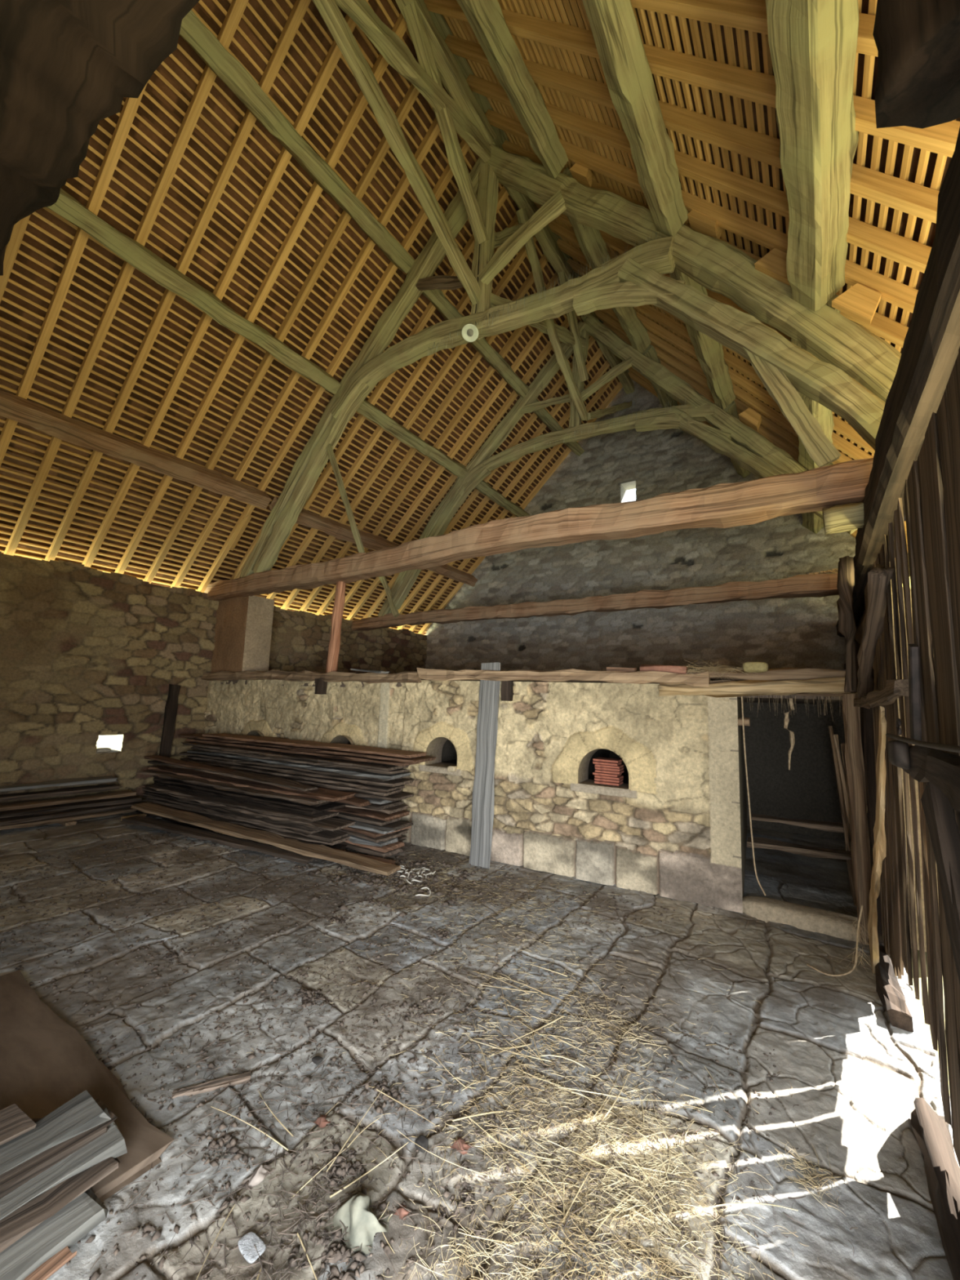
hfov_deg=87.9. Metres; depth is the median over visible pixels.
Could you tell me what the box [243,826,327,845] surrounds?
wooden plank
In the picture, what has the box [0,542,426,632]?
batten
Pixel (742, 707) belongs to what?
twine
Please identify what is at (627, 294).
brace
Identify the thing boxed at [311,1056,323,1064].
lump
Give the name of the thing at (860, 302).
wedge
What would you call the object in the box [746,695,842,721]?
cobweb
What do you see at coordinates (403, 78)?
batten
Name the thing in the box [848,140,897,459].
batten
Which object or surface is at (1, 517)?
batten
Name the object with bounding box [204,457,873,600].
tie beam
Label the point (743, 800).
wall
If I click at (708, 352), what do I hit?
purlin
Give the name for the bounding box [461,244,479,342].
ceiling lamp
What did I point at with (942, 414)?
board
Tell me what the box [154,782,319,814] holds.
wooden plank
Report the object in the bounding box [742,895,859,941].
door sill
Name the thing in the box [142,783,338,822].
wooden plank
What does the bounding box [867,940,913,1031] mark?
beam
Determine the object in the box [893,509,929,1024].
board
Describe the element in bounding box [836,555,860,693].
pole
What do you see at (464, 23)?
batten
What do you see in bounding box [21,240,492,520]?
batten
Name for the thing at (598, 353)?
rafter
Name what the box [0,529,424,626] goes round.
batten
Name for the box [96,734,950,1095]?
ground
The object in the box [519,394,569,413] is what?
strut
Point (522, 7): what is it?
batten
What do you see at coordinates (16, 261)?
batten
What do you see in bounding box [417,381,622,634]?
rafter
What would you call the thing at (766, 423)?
rafter
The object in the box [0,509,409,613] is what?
batten
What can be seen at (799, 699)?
ceiling
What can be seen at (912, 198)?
batten
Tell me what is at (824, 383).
strut
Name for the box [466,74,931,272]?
rafter
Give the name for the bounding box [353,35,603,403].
batten
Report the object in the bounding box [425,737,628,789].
wall
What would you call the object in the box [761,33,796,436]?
batten
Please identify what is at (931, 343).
wooden beam
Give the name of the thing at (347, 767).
wooden plank
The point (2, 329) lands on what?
batten
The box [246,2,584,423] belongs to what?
batten
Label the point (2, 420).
batten
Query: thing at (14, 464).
batten
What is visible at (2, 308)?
batten
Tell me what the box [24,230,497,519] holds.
batten
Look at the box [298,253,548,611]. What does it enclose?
rafter
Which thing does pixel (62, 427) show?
purlin
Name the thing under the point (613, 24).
purlin
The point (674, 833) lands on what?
wall
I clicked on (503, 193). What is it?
rafter
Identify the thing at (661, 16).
batten
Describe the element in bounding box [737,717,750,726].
wood block
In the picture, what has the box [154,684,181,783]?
wooden plank
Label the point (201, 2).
batten
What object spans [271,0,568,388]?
batten
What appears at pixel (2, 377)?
batten
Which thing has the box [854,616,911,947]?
wall
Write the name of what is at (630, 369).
rafter
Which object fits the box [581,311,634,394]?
ridge beam
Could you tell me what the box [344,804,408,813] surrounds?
wooden plank
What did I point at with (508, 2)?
batten
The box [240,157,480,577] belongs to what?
rafter
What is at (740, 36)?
batten
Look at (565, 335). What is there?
brace
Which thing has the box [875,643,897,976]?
board
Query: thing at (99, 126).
batten
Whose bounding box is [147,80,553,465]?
batten
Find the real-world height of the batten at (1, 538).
0.042 m
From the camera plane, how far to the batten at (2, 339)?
5.69 m
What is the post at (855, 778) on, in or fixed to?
on the floor at (822, 1049)
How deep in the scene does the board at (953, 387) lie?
1.33 m
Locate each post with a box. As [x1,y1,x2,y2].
[324,581,346,672]
[470,149,498,339]
[568,328,589,442]
[842,693,871,945]
[862,706,884,943]
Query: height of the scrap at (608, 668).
0.051 m
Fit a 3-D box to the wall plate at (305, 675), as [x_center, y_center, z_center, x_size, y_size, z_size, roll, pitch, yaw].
[-2.399,0.496,6.703,4.003,0.168,0.321,-2,-8,29]
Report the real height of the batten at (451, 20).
0.044 m
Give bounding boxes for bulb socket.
[466,328,473,336]
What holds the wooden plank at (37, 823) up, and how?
on the bearer
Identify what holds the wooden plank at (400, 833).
on the wooden plank
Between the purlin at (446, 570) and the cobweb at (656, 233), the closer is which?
the cobweb at (656, 233)
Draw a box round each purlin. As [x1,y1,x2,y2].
[0,389,271,509]
[45,187,341,394]
[179,9,414,273]
[269,496,399,550]
[356,399,468,478]
[405,275,529,398]
[426,564,478,586]
[456,0,568,178]
[475,480,530,516]
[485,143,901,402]
[533,398,584,456]
[562,167,651,352]
[582,0,688,236]
[642,344,678,429]
[669,223,735,409]
[723,400,751,477]
[765,0,858,311]
[790,293,839,470]
[801,462,833,533]
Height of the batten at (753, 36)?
0.044 m
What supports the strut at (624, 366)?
attached to the post at (575, 420)
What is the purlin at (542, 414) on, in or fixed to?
attached to the rafter at (548, 371)
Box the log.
[710,680,850,697]
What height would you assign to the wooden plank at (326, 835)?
0.040 m
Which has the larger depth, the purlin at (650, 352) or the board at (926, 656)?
the purlin at (650, 352)
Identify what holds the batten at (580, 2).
attached to the rafter at (841, 427)
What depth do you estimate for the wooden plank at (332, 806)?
5.53 m
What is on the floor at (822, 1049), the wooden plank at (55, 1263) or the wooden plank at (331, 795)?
the wooden plank at (55, 1263)
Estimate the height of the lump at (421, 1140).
0.030 m
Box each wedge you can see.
[228,515,251,551]
[569,163,593,187]
[687,209,723,239]
[738,408,761,431]
[754,248,790,285]
[831,283,881,324]
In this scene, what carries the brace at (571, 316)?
attached to the post at (575, 420)
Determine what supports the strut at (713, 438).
attached to the rafter at (676, 388)
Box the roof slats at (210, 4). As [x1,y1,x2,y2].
[0,0,619,634]
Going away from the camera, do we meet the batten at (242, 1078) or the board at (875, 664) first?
the batten at (242, 1078)
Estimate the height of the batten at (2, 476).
0.042 m
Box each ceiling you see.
[220,680,842,704]
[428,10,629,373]
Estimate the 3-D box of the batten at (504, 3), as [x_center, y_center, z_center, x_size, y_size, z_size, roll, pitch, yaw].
[0.700,-4.933,4.703,0.045,0.044,11.350,-3,-8,34]
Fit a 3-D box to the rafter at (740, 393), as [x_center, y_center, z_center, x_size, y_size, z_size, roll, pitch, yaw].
[3.392,-3.190,6.470,4.333,4.836,0.075,-3,-8,34]
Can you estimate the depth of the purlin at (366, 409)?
7.68 m
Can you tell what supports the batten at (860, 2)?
on the rafter at (841, 427)
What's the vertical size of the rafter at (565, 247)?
4.836 m
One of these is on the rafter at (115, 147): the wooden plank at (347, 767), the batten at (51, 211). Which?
the batten at (51, 211)
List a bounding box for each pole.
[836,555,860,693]
[857,564,894,700]
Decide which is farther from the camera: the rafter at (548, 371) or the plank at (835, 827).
the rafter at (548, 371)
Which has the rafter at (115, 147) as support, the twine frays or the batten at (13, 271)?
the batten at (13, 271)
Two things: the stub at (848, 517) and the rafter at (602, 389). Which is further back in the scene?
the rafter at (602, 389)
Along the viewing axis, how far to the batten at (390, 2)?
6.44 m
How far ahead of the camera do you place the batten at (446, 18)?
5.10 m
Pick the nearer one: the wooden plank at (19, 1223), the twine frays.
the wooden plank at (19, 1223)
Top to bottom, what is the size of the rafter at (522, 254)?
5.349 m
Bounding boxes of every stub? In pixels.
[822,501,864,534]
[872,0,959,128]
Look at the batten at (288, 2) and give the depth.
4.80 m
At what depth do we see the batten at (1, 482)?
6.41 m
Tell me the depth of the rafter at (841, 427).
5.86 m
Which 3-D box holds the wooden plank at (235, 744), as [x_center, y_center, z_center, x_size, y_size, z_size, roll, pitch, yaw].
[-2.368,1.360,6.189,3.734,0.039,0.427,-2,-8,28]
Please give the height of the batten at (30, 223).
0.042 m
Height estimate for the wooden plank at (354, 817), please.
0.045 m
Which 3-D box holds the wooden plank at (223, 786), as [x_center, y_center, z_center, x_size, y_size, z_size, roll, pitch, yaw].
[-2.958,1.704,5.896,3.096,0.049,0.478,-1,-8,27]
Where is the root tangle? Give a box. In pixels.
[783,697,795,769]
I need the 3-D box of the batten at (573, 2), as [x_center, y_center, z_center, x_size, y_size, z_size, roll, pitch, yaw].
[1.210,-4.244,4.260,0.045,0.044,11.350,-3,-8,34]
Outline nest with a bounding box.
[665,659,763,680]
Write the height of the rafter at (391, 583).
5.346 m
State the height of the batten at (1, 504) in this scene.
0.042 m
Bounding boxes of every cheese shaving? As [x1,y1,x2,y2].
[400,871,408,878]
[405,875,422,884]
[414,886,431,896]
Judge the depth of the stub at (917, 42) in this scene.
1.16 m
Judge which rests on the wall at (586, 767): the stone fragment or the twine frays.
the stone fragment
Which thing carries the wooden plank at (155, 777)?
on the wooden plank at (332, 806)
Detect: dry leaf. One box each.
[240,1164,275,1190]
[313,1115,331,1128]
[393,1204,411,1220]
[449,1137,472,1155]
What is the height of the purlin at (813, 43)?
0.369 m
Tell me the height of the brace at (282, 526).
2.455 m
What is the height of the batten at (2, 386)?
0.042 m
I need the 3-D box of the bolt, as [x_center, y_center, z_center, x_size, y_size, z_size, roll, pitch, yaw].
[1.133,0.287,1.278,0.050,0.164,1.230,-3,-8,34]
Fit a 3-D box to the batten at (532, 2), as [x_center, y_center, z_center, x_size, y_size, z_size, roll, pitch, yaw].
[0.931,-4.618,4.501,0.045,0.044,11.350,-3,-8,34]
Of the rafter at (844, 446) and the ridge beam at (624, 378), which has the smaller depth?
the rafter at (844, 446)
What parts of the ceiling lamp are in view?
lamp shade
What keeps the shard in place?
on the floor at (822, 1049)
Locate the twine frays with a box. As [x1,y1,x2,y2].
[841,919,878,970]
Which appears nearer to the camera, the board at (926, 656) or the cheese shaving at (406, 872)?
the board at (926, 656)
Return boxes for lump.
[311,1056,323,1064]
[414,1134,428,1152]
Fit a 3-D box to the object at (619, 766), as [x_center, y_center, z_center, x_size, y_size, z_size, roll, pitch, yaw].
[1.226,1.192,4.720,0.235,0.019,0.180,-2,-8,29]
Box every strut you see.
[325,443,364,552]
[378,576,399,617]
[415,275,463,290]
[477,190,566,284]
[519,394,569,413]
[580,356,633,401]
[617,257,885,450]
[666,405,822,519]
[742,346,841,467]
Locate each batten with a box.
[0,305,452,532]
[0,315,427,524]
[0,326,424,528]
[0,336,479,558]
[0,346,476,560]
[0,355,473,564]
[0,365,471,567]
[0,374,469,569]
[0,383,466,573]
[0,418,457,584]
[0,426,455,586]
[0,466,444,601]
[0,474,441,604]
[0,481,439,607]
[0,488,437,609]
[0,495,431,610]
[0,502,422,611]
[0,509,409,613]
[0,516,405,614]
[0,523,379,612]
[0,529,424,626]
[0,536,422,628]
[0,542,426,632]
[0,549,426,635]
[1,296,457,530]
[2,459,446,598]
[4,287,462,527]
[4,453,448,595]
[7,445,450,592]
[8,278,470,526]
[10,439,453,590]
[11,268,475,524]
[14,259,479,523]
[17,249,488,522]
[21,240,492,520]
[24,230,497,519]
[27,220,505,519]
[31,211,511,517]
[43,207,513,514]
[65,182,521,505]
[73,177,524,502]
[79,165,526,497]
[84,155,528,495]
[88,144,532,492]
[91,133,534,488]
[97,124,537,484]
[104,117,539,481]
[115,112,542,478]
[121,100,545,475]
[138,102,547,471]
[143,90,551,467]
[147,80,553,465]
[154,70,556,461]
[160,61,559,457]
[168,53,562,454]
[171,1071,250,1098]
[177,44,564,450]
[186,481,446,577]
[191,8,564,428]
[198,0,568,427]
[212,0,568,421]
[226,0,567,410]
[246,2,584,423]
[256,0,588,422]
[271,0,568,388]
[284,0,592,412]
[306,7,597,410]
[311,0,599,406]
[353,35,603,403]
[355,24,606,399]
[367,1,612,391]
[374,0,615,387]
[386,0,618,384]
[396,71,608,395]
[403,271,567,447]
[423,0,959,157]
[442,14,603,312]
[444,34,939,223]
[447,16,607,315]
[451,17,609,316]
[456,18,614,319]
[461,20,625,336]
[466,22,627,337]
[497,0,637,311]
[499,0,661,359]
[505,0,666,363]
[511,0,668,364]
[516,0,673,368]
[522,0,677,370]
[528,0,679,372]
[535,0,684,375]
[541,0,687,377]
[548,0,693,381]
[555,0,696,382]
[562,0,701,386]
[568,0,706,389]
[576,0,705,377]
[632,7,689,224]
[636,8,739,399]
[646,9,743,402]
[657,12,748,405]
[666,13,752,408]
[677,16,757,411]
[688,18,762,414]
[699,21,768,418]
[711,23,774,434]
[723,25,780,437]
[735,27,785,440]
[748,31,790,444]
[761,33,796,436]
[782,177,789,235]
[831,0,862,431]
[835,0,877,462]
[841,135,882,454]
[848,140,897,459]
[857,144,914,448]
[864,149,930,453]
[871,119,955,457]
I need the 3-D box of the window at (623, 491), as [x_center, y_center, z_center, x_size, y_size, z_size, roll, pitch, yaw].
[2.831,-2.821,9.883,0.040,0.520,0.350,-3,-8,34]
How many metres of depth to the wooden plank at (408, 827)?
5.22 m
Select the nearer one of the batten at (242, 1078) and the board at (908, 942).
the batten at (242, 1078)
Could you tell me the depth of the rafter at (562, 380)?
9.27 m
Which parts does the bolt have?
rod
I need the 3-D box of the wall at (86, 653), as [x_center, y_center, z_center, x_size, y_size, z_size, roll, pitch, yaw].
[-4.483,0.732,7.161,0.084,3.140,11.400,-3,-8,34]
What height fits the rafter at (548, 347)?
5.345 m
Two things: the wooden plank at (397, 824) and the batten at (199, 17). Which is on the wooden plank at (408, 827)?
the wooden plank at (397, 824)
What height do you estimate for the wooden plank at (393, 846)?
0.041 m
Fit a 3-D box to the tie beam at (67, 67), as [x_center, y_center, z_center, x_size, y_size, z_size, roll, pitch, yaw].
[-2.854,-1.516,2.399,8.713,0.693,0.470,-3,-8,34]
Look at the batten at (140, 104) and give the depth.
5.14 m
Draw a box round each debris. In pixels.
[0,827,681,1279]
[66,915,776,1279]
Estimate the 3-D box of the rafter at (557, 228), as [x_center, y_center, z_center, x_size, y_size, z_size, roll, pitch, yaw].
[2.581,-3.362,5.269,4.332,4.837,0.075,-3,-8,34]
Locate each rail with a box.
[853,679,909,709]
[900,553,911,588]
[902,745,959,812]
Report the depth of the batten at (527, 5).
4.30 m
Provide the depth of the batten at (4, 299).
5.52 m
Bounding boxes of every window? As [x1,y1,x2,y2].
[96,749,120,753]
[618,482,626,502]
[620,478,635,490]
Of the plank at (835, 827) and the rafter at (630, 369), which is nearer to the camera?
the plank at (835, 827)
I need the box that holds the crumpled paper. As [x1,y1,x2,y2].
[325,1194,392,1254]
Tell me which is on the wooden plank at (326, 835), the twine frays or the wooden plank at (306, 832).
the wooden plank at (306, 832)
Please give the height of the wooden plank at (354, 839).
0.041 m
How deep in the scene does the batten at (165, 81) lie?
5.07 m
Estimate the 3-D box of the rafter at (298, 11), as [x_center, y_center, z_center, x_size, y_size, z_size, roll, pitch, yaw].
[-3.343,-3.330,5.174,5.474,5.349,0.076,-3,-8,34]
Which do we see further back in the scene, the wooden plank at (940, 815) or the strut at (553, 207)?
the strut at (553, 207)
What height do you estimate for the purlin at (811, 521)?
0.355 m
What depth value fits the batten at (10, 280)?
5.48 m
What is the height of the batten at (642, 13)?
0.044 m
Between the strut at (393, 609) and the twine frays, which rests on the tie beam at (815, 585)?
the strut at (393, 609)
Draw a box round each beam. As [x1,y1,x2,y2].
[0,0,199,275]
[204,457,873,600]
[312,0,480,305]
[329,235,675,418]
[334,0,491,163]
[350,573,839,631]
[395,0,497,146]
[457,403,716,495]
[493,136,592,316]
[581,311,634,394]
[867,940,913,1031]
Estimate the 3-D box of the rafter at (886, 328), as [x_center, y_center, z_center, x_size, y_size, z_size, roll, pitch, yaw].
[1.974,-3.492,4.367,4.332,4.837,0.075,-3,-8,34]
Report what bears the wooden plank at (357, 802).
on the wooden plank at (331, 795)
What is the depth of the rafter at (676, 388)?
6.82 m
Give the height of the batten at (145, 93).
0.042 m
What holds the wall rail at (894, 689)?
attached to the post at (868, 746)
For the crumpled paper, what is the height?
0.078 m
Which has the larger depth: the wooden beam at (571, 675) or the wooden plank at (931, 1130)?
the wooden beam at (571, 675)
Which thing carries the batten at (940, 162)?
on the rafter at (841, 427)
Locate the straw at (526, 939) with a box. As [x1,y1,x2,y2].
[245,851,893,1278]
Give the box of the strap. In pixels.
[907,644,922,741]
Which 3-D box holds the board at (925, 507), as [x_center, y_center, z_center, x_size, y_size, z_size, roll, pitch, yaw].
[1.486,0.516,1.575,0.032,2.382,0.238,-3,-8,34]
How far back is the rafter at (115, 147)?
4.52 m
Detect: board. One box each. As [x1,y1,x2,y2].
[0,969,174,1201]
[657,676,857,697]
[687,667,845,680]
[828,725,856,906]
[832,733,851,849]
[840,742,848,794]
[864,586,883,940]
[866,582,888,955]
[872,560,902,979]
[872,663,889,955]
[873,651,892,963]
[875,553,903,975]
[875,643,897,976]
[879,544,907,973]
[884,534,912,986]
[888,522,919,999]
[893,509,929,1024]
[897,497,937,1051]
[903,479,951,1126]
[907,459,959,1167]
[917,438,959,1062]
[924,412,959,831]
[936,388,959,696]
[946,354,959,572]
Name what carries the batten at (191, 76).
on the rafter at (115, 147)
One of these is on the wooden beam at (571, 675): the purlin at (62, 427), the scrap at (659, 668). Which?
the scrap at (659, 668)
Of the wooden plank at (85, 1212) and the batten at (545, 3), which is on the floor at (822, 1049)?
the wooden plank at (85, 1212)
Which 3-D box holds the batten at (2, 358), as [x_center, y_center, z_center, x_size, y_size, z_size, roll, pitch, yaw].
[-3.131,-2.386,6.913,0.038,0.042,11.350,-3,-8,34]
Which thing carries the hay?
on the floor at (822, 1049)
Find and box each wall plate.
[200,670,424,684]
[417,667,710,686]
[836,540,895,637]
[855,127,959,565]
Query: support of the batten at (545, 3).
attached to the rafter at (841, 427)
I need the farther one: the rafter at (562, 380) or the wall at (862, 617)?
the rafter at (562, 380)
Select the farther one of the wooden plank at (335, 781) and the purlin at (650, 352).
the purlin at (650, 352)
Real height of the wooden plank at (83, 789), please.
0.062 m
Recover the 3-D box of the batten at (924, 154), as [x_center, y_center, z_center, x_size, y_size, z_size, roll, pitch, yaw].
[2.602,-2.352,3.050,0.045,0.044,11.350,-3,-8,34]
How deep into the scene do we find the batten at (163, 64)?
5.04 m
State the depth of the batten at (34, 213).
5.30 m
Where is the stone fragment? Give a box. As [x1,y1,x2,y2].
[447,765,457,772]
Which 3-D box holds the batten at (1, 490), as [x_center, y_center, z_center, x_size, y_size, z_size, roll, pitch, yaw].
[-4.004,-1.373,7.355,0.038,0.042,11.350,-3,-8,34]
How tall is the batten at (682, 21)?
0.044 m
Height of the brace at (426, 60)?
1.367 m
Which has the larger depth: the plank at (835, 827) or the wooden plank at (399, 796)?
the wooden plank at (399, 796)
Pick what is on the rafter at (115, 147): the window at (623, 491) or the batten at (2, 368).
the batten at (2, 368)
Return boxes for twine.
[741,696,766,895]
[806,905,862,976]
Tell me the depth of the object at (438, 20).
5.20 m
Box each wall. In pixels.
[0,551,427,804]
[204,680,742,913]
[246,730,263,736]
[330,735,354,745]
[425,378,856,682]
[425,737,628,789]
[728,697,746,901]
[743,702,850,841]
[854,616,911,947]
[856,560,939,951]
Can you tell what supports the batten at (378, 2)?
on the rafter at (115, 147)
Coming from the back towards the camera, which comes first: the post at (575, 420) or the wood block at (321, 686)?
the post at (575, 420)
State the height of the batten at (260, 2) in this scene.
0.042 m
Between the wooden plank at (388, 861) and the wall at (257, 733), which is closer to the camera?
the wooden plank at (388, 861)
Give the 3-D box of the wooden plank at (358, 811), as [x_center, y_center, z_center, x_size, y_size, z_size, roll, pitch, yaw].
[-2.442,1.888,6.050,3.633,0.045,0.476,-2,-8,29]
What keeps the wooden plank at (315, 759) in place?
on the wooden plank
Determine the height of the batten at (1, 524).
0.042 m
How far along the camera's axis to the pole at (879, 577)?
2.62 m
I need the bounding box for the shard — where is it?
[238,1231,266,1263]
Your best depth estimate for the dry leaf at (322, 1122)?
1.88 m
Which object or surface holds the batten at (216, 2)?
on the rafter at (115, 147)
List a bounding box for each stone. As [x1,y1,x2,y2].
[96,747,111,751]
[742,662,768,672]
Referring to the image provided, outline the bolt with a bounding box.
[885,718,959,769]
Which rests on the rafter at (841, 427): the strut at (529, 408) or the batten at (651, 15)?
the batten at (651, 15)
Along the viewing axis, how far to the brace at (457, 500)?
9.04 m
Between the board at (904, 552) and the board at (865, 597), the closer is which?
the board at (904, 552)
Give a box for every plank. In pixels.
[0,775,117,791]
[0,784,120,800]
[0,790,136,811]
[0,795,142,817]
[0,800,146,826]
[0,808,136,830]
[0,1089,111,1174]
[0,1098,117,1199]
[0,1103,36,1145]
[0,1121,127,1220]
[0,1156,119,1253]
[0,1188,108,1279]
[23,1246,76,1279]
[119,815,317,864]
[130,802,400,875]
[134,769,328,805]
[135,809,346,850]
[139,794,319,835]
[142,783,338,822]
[142,786,355,831]
[142,791,325,831]
[143,755,371,806]
[143,798,347,841]
[146,760,318,791]
[146,801,350,845]
[147,765,357,801]
[151,775,335,807]
[152,778,345,812]
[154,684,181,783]
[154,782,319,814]
[177,733,435,764]
[178,751,401,782]
[179,757,404,792]
[180,741,409,770]
[185,737,417,766]
[186,749,411,780]
[186,755,413,786]
[190,746,408,774]
[202,733,426,758]
[212,765,402,795]
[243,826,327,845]
[300,782,413,801]
[326,806,409,821]
[328,846,395,865]
[330,817,402,834]
[332,816,413,831]
[335,800,404,809]
[335,811,401,826]
[337,828,397,843]
[337,841,403,857]
[342,826,389,838]
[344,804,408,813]
[344,840,404,853]
[348,835,398,846]
[354,796,401,804]
[382,828,408,841]
[388,825,411,833]
[397,835,406,841]
[468,662,500,869]
[746,836,851,859]
[751,813,869,835]
[867,706,886,973]
[910,1097,959,1279]
[920,782,959,983]
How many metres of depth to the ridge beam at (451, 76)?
4.96 m
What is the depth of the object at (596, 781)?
4.63 m
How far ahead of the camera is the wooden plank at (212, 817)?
5.36 m
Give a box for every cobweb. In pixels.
[427,232,661,355]
[546,400,685,444]
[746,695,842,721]
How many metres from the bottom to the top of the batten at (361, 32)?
0.042 m
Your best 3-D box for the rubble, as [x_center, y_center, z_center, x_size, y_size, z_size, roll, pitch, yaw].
[-0.702,2.120,4.456,1.725,0.076,2.148,7,-9,-37]
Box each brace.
[252,382,376,573]
[392,463,491,609]
[402,0,488,245]
[490,293,586,348]
[493,223,524,248]
[515,208,587,420]
[557,271,589,382]
[572,280,685,315]
[586,400,631,420]
[634,416,731,439]
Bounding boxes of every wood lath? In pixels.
[820,570,831,573]
[826,569,837,573]
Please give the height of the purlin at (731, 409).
0.285 m
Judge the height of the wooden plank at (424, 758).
0.038 m
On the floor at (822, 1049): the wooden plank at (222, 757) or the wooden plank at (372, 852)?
the wooden plank at (372, 852)
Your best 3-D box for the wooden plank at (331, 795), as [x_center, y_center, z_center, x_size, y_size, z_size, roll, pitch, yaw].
[-2.829,1.671,5.919,3.267,0.052,0.402,-2,-8,28]
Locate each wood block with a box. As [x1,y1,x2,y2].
[314,678,327,694]
[500,680,514,701]
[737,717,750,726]
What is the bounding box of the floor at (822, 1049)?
[0,811,959,1279]
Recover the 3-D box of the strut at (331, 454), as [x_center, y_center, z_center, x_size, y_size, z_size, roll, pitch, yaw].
[-1.692,-1.783,6.218,0.857,1.612,0.038,-3,-8,34]
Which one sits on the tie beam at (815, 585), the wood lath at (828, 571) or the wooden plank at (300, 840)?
the wood lath at (828, 571)
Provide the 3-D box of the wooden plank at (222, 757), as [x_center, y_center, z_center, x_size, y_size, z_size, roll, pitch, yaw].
[-2.493,1.535,6.168,3.557,0.039,0.395,-2,-8,28]
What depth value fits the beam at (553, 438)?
7.72 m
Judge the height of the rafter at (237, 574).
5.349 m
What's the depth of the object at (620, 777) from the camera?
4.64 m
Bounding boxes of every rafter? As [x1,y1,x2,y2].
[0,82,147,466]
[0,214,31,302]
[3,0,248,555]
[44,0,311,561]
[81,0,368,567]
[114,12,407,573]
[142,83,419,583]
[169,93,449,587]
[196,138,470,592]
[230,513,270,579]
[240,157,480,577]
[266,213,518,599]
[278,185,508,555]
[280,235,537,609]
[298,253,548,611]
[315,271,559,615]
[344,318,553,607]
[346,312,577,620]
[363,321,583,617]
[377,320,586,616]
[389,347,603,627]
[396,360,609,629]
[408,377,615,631]
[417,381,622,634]
[443,336,595,534]
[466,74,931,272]
[485,109,918,312]
[502,139,908,347]
[533,201,791,341]
[547,220,617,258]
[556,238,750,362]
[566,257,875,454]
[577,275,873,459]
[583,315,857,534]
[594,310,906,520]
[600,307,853,462]
[602,322,906,534]
[622,360,857,531]
[627,371,895,560]
[630,0,878,56]
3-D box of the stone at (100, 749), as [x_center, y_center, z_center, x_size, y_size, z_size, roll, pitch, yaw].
[-4.990,1.465,6.594,0.082,0.069,0.164,-3,-8,34]
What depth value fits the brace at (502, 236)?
5.68 m
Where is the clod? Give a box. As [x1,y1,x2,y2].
[96,865,494,1279]
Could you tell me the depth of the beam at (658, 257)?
5.07 m
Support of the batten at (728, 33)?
attached to the rafter at (841, 427)
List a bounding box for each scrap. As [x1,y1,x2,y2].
[350,668,388,673]
[606,666,636,671]
[640,664,687,673]
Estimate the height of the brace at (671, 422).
0.644 m
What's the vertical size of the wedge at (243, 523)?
0.440 m
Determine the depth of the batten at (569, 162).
4.29 m
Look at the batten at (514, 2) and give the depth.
4.19 m
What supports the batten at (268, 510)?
on the rafter at (115, 147)
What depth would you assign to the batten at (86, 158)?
5.21 m
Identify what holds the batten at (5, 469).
on the rafter at (115, 147)
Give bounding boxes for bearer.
[58,820,76,826]
[120,813,146,821]
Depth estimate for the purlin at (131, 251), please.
4.90 m
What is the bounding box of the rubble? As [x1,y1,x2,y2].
[289,840,508,921]
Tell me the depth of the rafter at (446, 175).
6.42 m
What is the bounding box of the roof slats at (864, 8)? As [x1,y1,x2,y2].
[507,0,959,521]
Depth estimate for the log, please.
3.95 m
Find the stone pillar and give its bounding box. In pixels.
[210,595,274,672]
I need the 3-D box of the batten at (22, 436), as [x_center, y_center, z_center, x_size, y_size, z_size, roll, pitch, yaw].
[-3.567,-1.879,7.134,0.038,0.042,11.350,-3,-8,34]
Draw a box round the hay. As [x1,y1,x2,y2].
[381,1017,844,1279]
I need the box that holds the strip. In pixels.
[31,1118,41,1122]
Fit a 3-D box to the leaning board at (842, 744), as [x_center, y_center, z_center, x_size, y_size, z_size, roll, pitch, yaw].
[2.908,1.484,3.844,0.150,1.344,0.249,-3,-8,34]
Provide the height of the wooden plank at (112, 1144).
0.026 m

